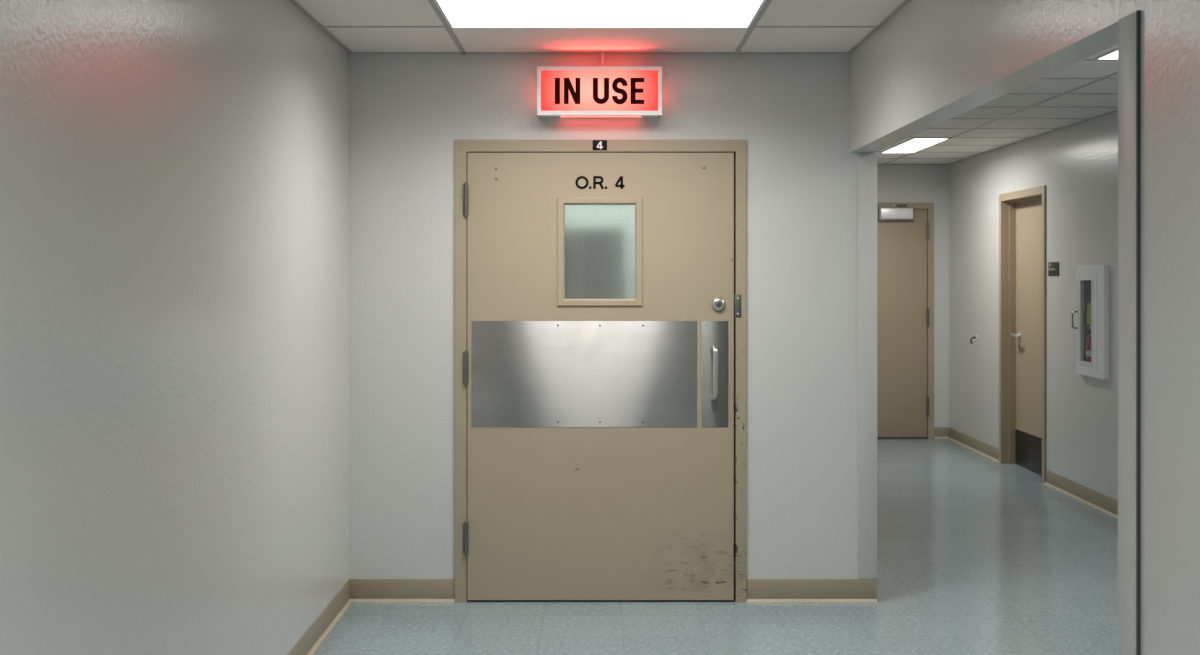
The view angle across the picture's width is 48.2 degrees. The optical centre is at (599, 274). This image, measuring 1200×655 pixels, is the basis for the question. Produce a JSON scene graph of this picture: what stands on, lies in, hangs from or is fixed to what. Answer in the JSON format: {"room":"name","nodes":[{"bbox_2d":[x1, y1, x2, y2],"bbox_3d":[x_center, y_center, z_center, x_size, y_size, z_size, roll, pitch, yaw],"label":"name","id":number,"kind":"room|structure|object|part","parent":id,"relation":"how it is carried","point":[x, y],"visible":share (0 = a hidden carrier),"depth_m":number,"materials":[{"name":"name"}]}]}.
{"room":"hospital corridor","nodes":[
{"label":"hospital corridor","id":0,"kind":"room"},
{"bbox_2d":[0,0,348,654],"bbox_3d":[-1.238,0.121,-0.200,0.120,2.827,13.000,0,0,0],"label":"wall","id":1,"kind":"structure","parent":0,"point":[174,174],"depth_m":3.66,"materials":[{"name":"grey paint"}]},
{"bbox_2d":[287,579,878,654],"bbox_3d":[0.067,1.481,6.197,2.489,0.108,12.794,0,0,0],"label":"baseboard","id":2,"kind":"structure","parent":1,"relation":"attached to","point":[361,590],"depth_m":6.30,"materials":[{"name":"beige plastic"}]},
{"bbox_2d":[289,0,910,53],"bbox_3d":[0.000,-1.056,-0.200,2.356,0.032,13.000,0,0,0],"label":"ceiling","id":3,"kind":"structure","parent":0,"point":[358,26],"depth_m":5.79,"materials":[{"name":"tile"}]},
{"bbox_2d":[434,0,765,27],"bbox_3d":[0.000,-1.037,5.322,1.252,0.008,0.588,0,0,0],"label":"recessed light","id":4,"kind":"object","parent":3,"relation":"in","point":[457,13],"visible":1,"depth_m":5.30,"materials":[{"name":"white plastic"}]},
{"bbox_2d":[349,54,857,578],"bbox_3d":[-0.002,0.121,6.375,2.593,2.827,0.150,0,0,0],"label":"wall","id":5,"kind":"structure","parent":0,"point":[408,112],"depth_m":6.30,"materials":[{"name":"grey paint"}]},
{"bbox_2d":[537,52,661,117],"bbox_3d":[-0.002,-0.887,6.235,0.582,0.304,0.130,0,0,0],"label":"illuminated sign","id":6,"kind":"object","parent":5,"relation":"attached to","point":[602,91],"visible":1,"depth_m":6.17,"materials":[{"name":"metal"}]},
{"bbox_3d":[-0.002,-0.848,6.176,0.545,0.191,0.005,0,0,0],"label":"panel","id":7,"kind":"part","parent":6,"relation":"part of","materials":[{"name":"red plastic"}]},
{"bbox_2d":[455,140,745,602],"bbox_3d":[0.003,0.451,6.344,1.367,2.169,0.212,0,0,0],"label":"door","id":8,"kind":"structure","parent":5,"relation":"in","point":[600,295],"depth_m":6.29,"materials":[{"name":"beige paint"}]},
{"bbox_3d":[-0.073,0.465,6.294,1.058,0.498,0.002,0,0,0],"label":"armor plate","id":9,"kind":"part","parent":8,"relation":"part of","materials":[{"name":"silver metal"}]},
{"bbox_2d":[593,140,606,149],"bbox_3d":[-0.001,-0.608,6.285,0.068,0.047,0.003,0,0,0],"label":"number plate","id":10,"kind":"object","parent":8,"relation":"attached to","point":[597,144],"visible":1,"depth_m":6.29,"materials":[{"name":"black plastic"}]},
{"bbox_3d":[-0.001,-0.109,6.313,0.332,0.443,0.006,0,0,0],"label":"glass","id":11,"kind":"part","parent":8,"relation":"part of","materials":[{"name":"white"}]},
{"bbox_3d":[0.533,0.458,6.266,0.034,0.259,0.055,0,0,0],"label":"pull handle","id":12,"kind":"part","parent":8,"relation":"part of","materials":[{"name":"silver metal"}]},
{"bbox_3d":[0.540,0.465,6.294,0.124,0.498,0.002,0,0,0],"label":"pull plate","id":13,"kind":"part","parent":8,"relation":"part of","materials":[{"name":"silver metal"}]},
{"bbox_3d":[0.646,0.145,6.286,0.031,0.108,0.002,0,0,0],"label":"strike plate","id":14,"kind":"part","parent":8,"relation":"part of","materials":[{"name":"metal"}]},
{"bbox_2d":[313,438,1117,654],"bbox_3d":[0.200,1.575,2.950,6.800,0.080,19.700,0,0,0],"label":"floor","id":15,"kind":"structure","parent":0,"point":[977,555],"depth_m":6.18,"materials":[{"name":"tile"}]},
{"bbox_2d":[877,164,948,436],"bbox_3d":[2.226,0.121,12.660,2.102,2.827,0.120,0,0,0],"label":"wall","id":16,"kind":"structure","parent":0,"point":[896,183],"depth_m":12.60,"materials":[{"name":"grey paint"}]},
{"bbox_2d":[877,203,933,438],"bbox_3d":[2.590,0.428,12.591,1.084,2.213,0.257,0,0,0],"label":"door","id":17,"kind":"structure","parent":16,"relation":"in","point":[905,231],"depth_m":12.60,"materials":[{"name":"beige paint"}]},
{"bbox_2d":[934,427,947,438],"bbox_3d":[2.286,1.481,12.592,1.970,0.108,0.016,0,0,0],"label":"baseboard","id":18,"kind":"structure","parent":16,"relation":"attached to","point":[939,432],"depth_m":12.60,"materials":[{"name":"beige plastic"}]},
{"bbox_2d":[877,44,1117,163],"bbox_3d":[2.286,-1.056,2.954,1.982,0.032,19.307,0,0,0],"label":"ceiling","id":19,"kind":"structure","parent":0,"point":[1086,89],"depth_m":8.71,"materials":[{"name":"tile"}]},
{"bbox_2d":[880,138,949,152],"bbox_3d":[2.512,-1.037,10.762,0.280,0.008,1.195,0,0,0],"label":"recessed light","id":20,"kind":"object","parent":19,"relation":"in","point":[912,145],"visible":1,"depth_m":10.74,"materials":[{"name":"white plastic"}]},
{"bbox_2d":[1095,48,1117,59],"bbox_3d":[2.512,-1.037,5.843,0.280,0.008,1.185,0,0,0],"label":"recessed light","id":21,"kind":"object","parent":19,"relation":"in","point":[1111,55],"visible":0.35,"depth_m":6.37,"materials":[{"name":"white plastic"}]},
{"bbox_2d":[1102,51,1117,57],"bbox_3d":[2.512,-1.039,5.843,0.256,0.004,1.161,0,0,0],"label":"diffuser","id":22,"kind":"object","parent":21,"relation":"attached to","point":[1111,54],"depth_m":6.32,"materials":[{"name":"white plastic"}]},
{"bbox_2d":[851,0,1199,654],"bbox_3d":[1.236,0.121,-0.200,0.117,2.827,13.000,0,0,0],"label":"wall","id":23,"kind":"structure","parent":0,"point":[934,62],"depth_m":2.89,"materials":[{"name":"grey paint"}]},
{"bbox_2d":[858,152,876,578],"bbox_3d":[1.256,0.424,6.367,0.090,2.002,0.146,0,0,0],"label":"guard","id":24,"kind":"object","parent":23,"relation":"attached to","point":[867,161],"visible":1,"depth_m":6.29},
{"bbox_2d":[1118,10,1140,654],"bbox_3d":[1.235,0.479,2.979,0.130,2.112,0.113,0,0,0],"label":"guard","id":25,"kind":"object","parent":23,"relation":"attached to","point":[1129,26],"visible":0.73,"depth_m":2.96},
{"bbox_2d":[949,111,1117,499],"bbox_3d":[3.377,0.121,3.010,0.200,2.827,19.420,0,0,0],"label":"wall","id":26,"kind":"structure","parent":0,"point":[1077,164],"depth_m":9.61,"materials":[{"name":"grey paint"}]},
{"bbox_2d":[999,185,1045,483],"bbox_3d":[3.370,0.439,10.415,0.214,2.193,1.118,0,0,0],"label":"door","id":27,"kind":"structure","parent":26,"relation":"in","point":[1022,213],"depth_m":10.70,"materials":[{"name":"tan wood"},{"name":"stainless steel"}]},
{"bbox_3d":[3.340,0.487,10.756,0.074,0.068,0.157,0,0,0],"label":"lever handle","id":28,"kind":"part","parent":27,"relation":"part of","materials":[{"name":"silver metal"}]},
{"bbox_3d":[3.376,1.385,10.415,0.003,0.269,0.966,0,0,0],"label":"kick plate","id":29,"kind":"part","parent":27,"relation":"part of","materials":[{"name":"brown metal"}]},
{"bbox_2d":[948,427,1117,518],"bbox_3d":[3.269,1.481,2.947,0.016,0.108,19.294,0,0,0],"label":"baseboard","id":30,"kind":"structure","parent":26,"relation":"attached to","point":[1106,504],"depth_m":9.48,"materials":[{"name":"beige plastic"}]},
{"bbox_2d":[1048,262,1058,275],"bbox_3d":[3.274,-0.043,9.686,0.006,0.100,0.222,0,0,0],"label":"room sign","id":31,"kind":"object","parent":26,"relation":"attached to","point":[1053,267],"visible":1,"depth_m":9.68,"materials":[{"name":"black plastic"}]},
{"bbox_2d":[1072,265,1108,378],"bbox_3d":[3.325,0.303,8.894,0.234,0.737,0.496,0,0,0],"label":"fire extinguisher cabinet","id":32,"kind":"object","parent":26,"relation":"attached to","point":[1092,280],"visible":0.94,"depth_m":8.81,"materials":[{"name":"white metal"}]},
{"bbox_3d":[3.227,0.305,9.126,0.040,0.121,0.011,0,0,0],"label":"handle","id":33,"kind":"part","parent":32,"relation":"part of","materials":[{"name":"metal"}]},
{"bbox_2d":[1084,280,1090,360],"bbox_3d":[3.360,0.302,8.895,0.165,0.661,0.386,0,0,0],"label":"fire extinguisher","id":34,"kind":"object","parent":32,"relation":"in","point":[1087,283],"depth_m":9.09,"materials":[{"name":"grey metal"}]},
{"bbox_2d":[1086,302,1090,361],"bbox_3d":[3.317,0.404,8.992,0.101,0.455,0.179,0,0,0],"label":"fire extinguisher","id":35,"kind":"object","parent":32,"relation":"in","point":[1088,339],"visible":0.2,"depth_m":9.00,"materials":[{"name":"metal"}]}
]}

